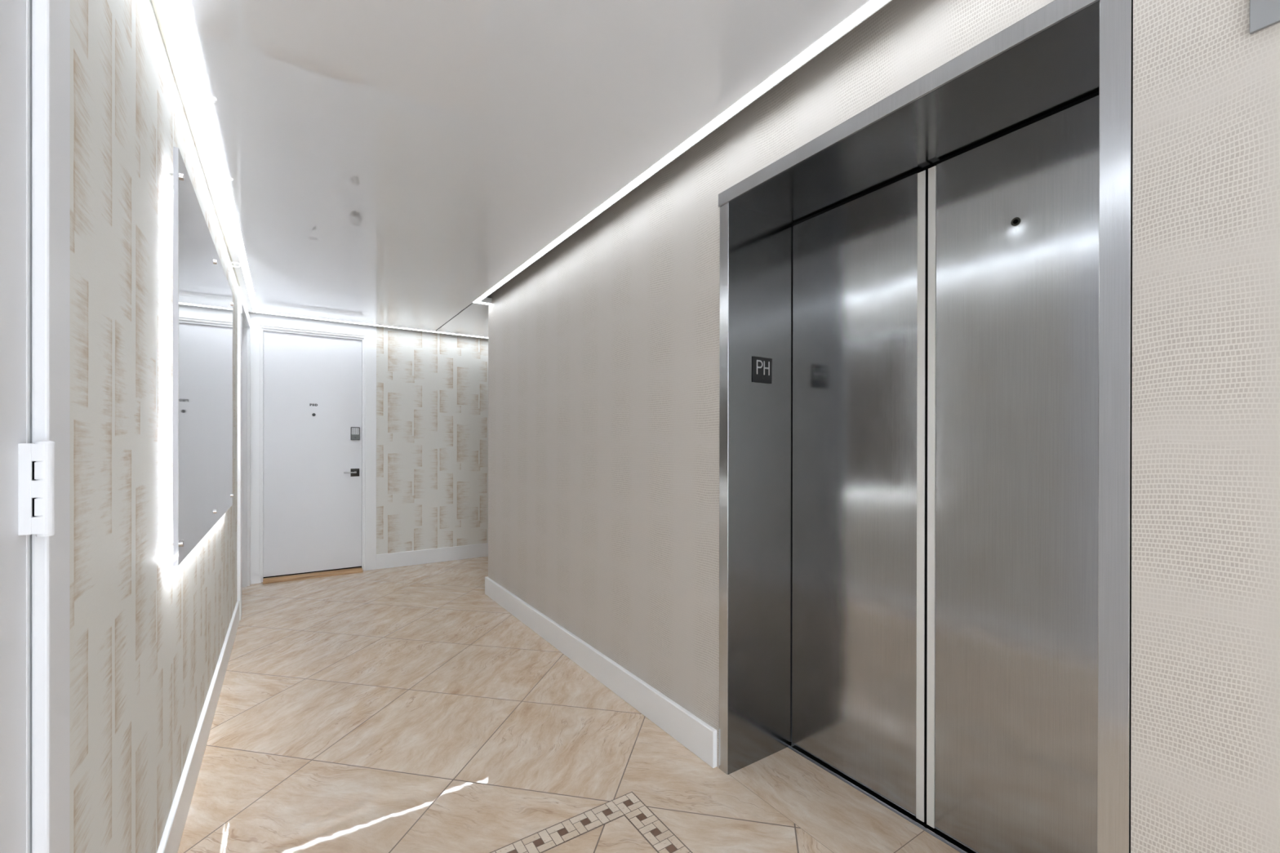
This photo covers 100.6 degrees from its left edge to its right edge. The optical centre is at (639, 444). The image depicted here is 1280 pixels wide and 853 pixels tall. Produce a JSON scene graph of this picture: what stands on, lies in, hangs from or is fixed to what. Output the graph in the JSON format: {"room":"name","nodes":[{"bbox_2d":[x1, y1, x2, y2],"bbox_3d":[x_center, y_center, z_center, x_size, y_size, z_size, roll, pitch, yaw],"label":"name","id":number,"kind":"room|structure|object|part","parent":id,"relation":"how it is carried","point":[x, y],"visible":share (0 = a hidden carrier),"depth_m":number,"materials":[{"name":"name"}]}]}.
{"room":"lobby","nodes":[
{"label":"lobby","id":0,"kind":"room"},
{"bbox_2d":[69,0,247,852],"bbox_3d":[-1.171,-0.033,1.137,0.120,2.500,8.390,0,0,-34],"label":"wall","id":1,"kind":"structure","parent":0,"point":[148,633],"depth_m":1.14,"materials":[{"name":"paper"}]},
{"bbox_2d":[0,0,70,852],"bbox_3d":[-0.621,0.074,0.336,0.147,2.290,1.020,0,0,-34],"label":"door","id":2,"kind":"structure","parent":1,"relation":"in","point":[35,34],"depth_m":0.71,"materials":[{"name":"white paint"}]},
{"bbox_3d":[-0.639,0.118,0.335,0.116,2.200,0.864,0,0,-34],"label":"frame","id":3,"kind":"part","parent":2,"relation":"part of","materials":[{"name":"white paint"}]},
{"bbox_3d":[-0.577,0.074,0.365,0.017,2.290,1.020,0,0,-34],"label":"casing","id":4,"kind":"part","parent":2,"relation":"part of","materials":[{"name":"white paint"}]},
{"bbox_2d":[151,0,239,286],"bbox_3d":[-1.058,-1.126,1.082,0.007,0.017,8.179,0,0,-34],"label":"trim","id":5,"kind":"structure","parent":1,"relation":"attached to","point":[152,1],"depth_m":1.78,"materials":[{"name":"beige"}]},
{"bbox_2d":[156,600,239,852],"bbox_3d":[-1.806,1.145,2.214,0.015,0.139,3.417,0,0,-34],"label":"baseboard","id":6,"kind":"structure","parent":1,"relation":"attached to","point":[170,842],"depth_m":1.91,"materials":[{"name":"white paint"}]},
{"bbox_2d":[165,146,233,566],"bbox_3d":[-1.797,-0.247,2.221,0.039,1.176,1.760,0,0,-34],"label":"mirror panel","id":7,"kind":"object","parent":1,"relation":"attached to","point":[202,295],"visible":1,"depth_m":1.77,"materials":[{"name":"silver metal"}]},
{"bbox_2d":[228,257,240,271],"bbox_3d":[-2.376,-1.046,3.114,0.059,0.070,0.030,0,0,-34],"label":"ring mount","id":8,"kind":"object","parent":1,"relation":"attached to","point":[231,263],"visible":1,"depth_m":3.11,"materials":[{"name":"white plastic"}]},
{"bbox_2d":[236,286,250,620],"bbox_3d":[-3.108,0.064,4.073,0.139,2.292,1.124,0,0,-34],"label":"door","id":9,"kind":"structure","parent":1,"relation":"in","point":[243,333],"depth_m":4.48,"materials":[{"name":"white paint"}]},
{"bbox_3d":[-3.121,0.107,4.074,0.118,2.205,0.960,0,0,-34],"label":"frame","id":10,"kind":"part","parent":9,"relation":"part of","materials":[{"name":"white paint"}]},
{"bbox_2d":[376,326,488,554],"bbox_3d":[-2.095,-0.041,5.499,3.407,2.500,0.100,0,0,-34],"label":"wall","id":11,"kind":"structure","parent":0,"point":[432,388],"depth_m":5.41,"materials":[{"name":"paper"}]},
{"bbox_2d":[248,311,376,584],"bbox_3d":[-2.979,-0.001,4.873,1.002,2.420,0.185,0,0,-34],"label":"door","id":12,"kind":"structure","parent":11,"relation":"in","point":[313,382],"depth_m":4.86,"materials":[{"name":"white paint"}]},
{"bbox_3d":[-2.733,0.266,5.006,0.107,0.019,0.044,0,0,-34],"label":"lever","id":13,"kind":"part","parent":12,"relation":"part of","materials":[{"name":"silver metal"}]},
{"bbox_3d":[-2.713,0.270,5.056,0.074,0.074,0.016,0,0,-34],"label":"handle","id":14,"kind":"part","parent":12,"relation":"part of","materials":[{"name":"black metal"}]},
{"bbox_2d":[376,542,488,569],"bbox_3d":[-1.598,1.139,5.763,2.284,0.142,0.016,0,0,-34],"label":"baseboard","id":15,"kind":"structure","parent":11,"relation":"attached to","point":[390,560],"depth_m":5.40,"materials":[{"name":"white paint"}]},
{"bbox_2d":[189,0,871,337],"bbox_3d":[0.355,-1.133,1.992,3.205,0.040,8.130,0,0,-34],"label":"ceiling","id":16,"kind":"structure","parent":0,"point":[388,162],"depth_m":1.82,"materials":[{"name":"white paint"}]},
{"bbox_2d":[154,0,257,311],"bbox_3d":[-1.011,-1.134,1.085,0.075,0.041,8.130,0,0,-34],"label":"light strip","id":17,"kind":"object","parent":16,"relation":"attached to","point":[175,16],"visible":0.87,"depth_m":1.80,"materials":[{"name":"white plastic"}]},
{"bbox_2d":[248,310,488,338],"bbox_3d":[-1.945,-1.141,5.389,3.280,0.041,0.075,0,0,-34],"label":"light strip","id":18,"kind":"object","parent":16,"relation":"attached to","point":[249,311],"visible":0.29,"depth_m":4.94,"materials":[{"name":"white plastic"}]},
{"bbox_2d":[477,297,492,305],"bbox_3d":[-1.233,-1.138,4.214,0.097,0.041,0.059,0,0,-34],"label":"light strip","id":19,"kind":"object","parent":16,"relation":"attached to","point":[486,300],"visible":0.83,"depth_m":4.20,"materials":[{"name":"white plastic"}]},
{"bbox_2d":[477,302,490,305],"bbox_3d":[-1.235,-1.121,4.218,0.097,0.007,0.049,0,0,-34],"label":"diffuser","id":20,"kind":"object","parent":19,"relation":"attached to","point":[483,303],"depth_m":4.21,"materials":[{"name":"white plastic"}]},
{"bbox_2d":[472,0,892,302],"bbox_3d":[0.585,-1.132,1.361,0.043,0.041,6.824,0,0,-34],"label":"light strip","id":21,"kind":"object","parent":16,"relation":"attached to","point":[873,6],"visible":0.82,"depth_m":1.79,"materials":[{"name":"white plastic"}]},
{"bbox_2d":[177,556,960,852],"bbox_3d":[0.060,1.247,2.078,3.600,0.061,8.590,0,0,-34],"label":"floor","id":22,"kind":"structure","parent":0,"point":[399,709],"depth_m":2.05,"materials":[{"name":"tile"}]},
{"bbox_2d":[488,0,1279,852],"bbox_3d":[0.711,-0.031,1.464,0.100,2.500,6.854,0,0,-34],"label":"wall","id":23,"kind":"structure","parent":0,"point":[604,350],"depth_m":1.21,"materials":[{"name":"paper"}]},
{"bbox_2d":[485,577,716,768],"bbox_3d":[-0.477,1.146,3.143,0.020,0.139,2.748,0,0,-34],"label":"baseboard","id":24,"kind":"structure","parent":23,"relation":"attached to","point":[693,733],"depth_m":2.54,"materials":[{"name":"white paint"}]},
{"bbox_2d":[718,0,1133,852],"bbox_3d":[0.787,0.166,1.619,0.411,2.206,1.172,0,0,-34],"label":"elevator","id":25,"kind":"object","parent":23,"relation":"attached to","point":[955,334],"visible":0.98,"depth_m":1.61,"materials":[{"name":"metal"}]},
{"bbox_3d":[0.312,0.164,1.974,0.004,2.108,0.047,0,0,-34],"label":"casing","id":26,"kind":"part","parent":25,"relation":"part of","materials":[{"name":"metal"}]},
{"bbox_2d":[751,355,772,383],"bbox_3d":[0.472,-0.285,2.047,0.105,0.098,0.006,0,0,-34],"label":"sign","id":27,"kind":"object","parent":25,"relation":"attached to","point":[762,368],"visible":1,"depth_m":2.04,"materials":[{"name":"black plastic"}]},
{"bbox_3d":[0.768,0.165,1.938,0.030,2.086,0.509,0,0,-34],"label":"door","id":28,"kind":"part","parent":25,"relation":"part of","materials":[{"name":"metal"}]},
{"bbox_3d":[0.892,1.244,1.691,0.010,0.051,1.070,0,0,-34],"label":"sill","id":29,"kind":"part","parent":25,"relation":"part of","materials":[{"name":"silver metal"}]},
{"bbox_3d":[0.621,-0.913,1.506,0.008,0.048,1.172,0,0,-34],"label":"header casing","id":30,"kind":"part","parent":25,"relation":"part of","materials":[{"name":"metal"}]},
{"bbox_2d":[791,91,1099,746],"bbox_3d":[0.976,0.019,1.744,0.040,2.500,1.670,0,0,-34],"label":"shaft","id":31,"kind":"object","parent":25,"relation":"attached to","point":[925,168],"depth_m":1.75,"materials":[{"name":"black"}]},
{"bbox_3d":[1.078,0.166,1.472,0.030,2.086,0.494,0,0,-34],"label":"door","id":32,"kind":"part","parent":25,"relation":"part of","materials":[{"name":"metal"}]},
{"bbox_3d":[0.930,0.166,1.042,0.004,2.108,0.048,0,0,-34],"label":"casing","id":33,"kind":"part","parent":25,"relation":"part of","materials":[{"name":"metal"}]},
{"bbox_2d":[1249,0,1279,34],"bbox_3d":[1.067,-0.765,0.832,0.006,0.150,0.148,0,0,-34],"label":"plate","id":34,"kind":"object","parent":23,"relation":"attached to","point":[1264,14],"visible":1,"depth_m":0.88,"materials":[{"name":"grey metal"}]}
]}

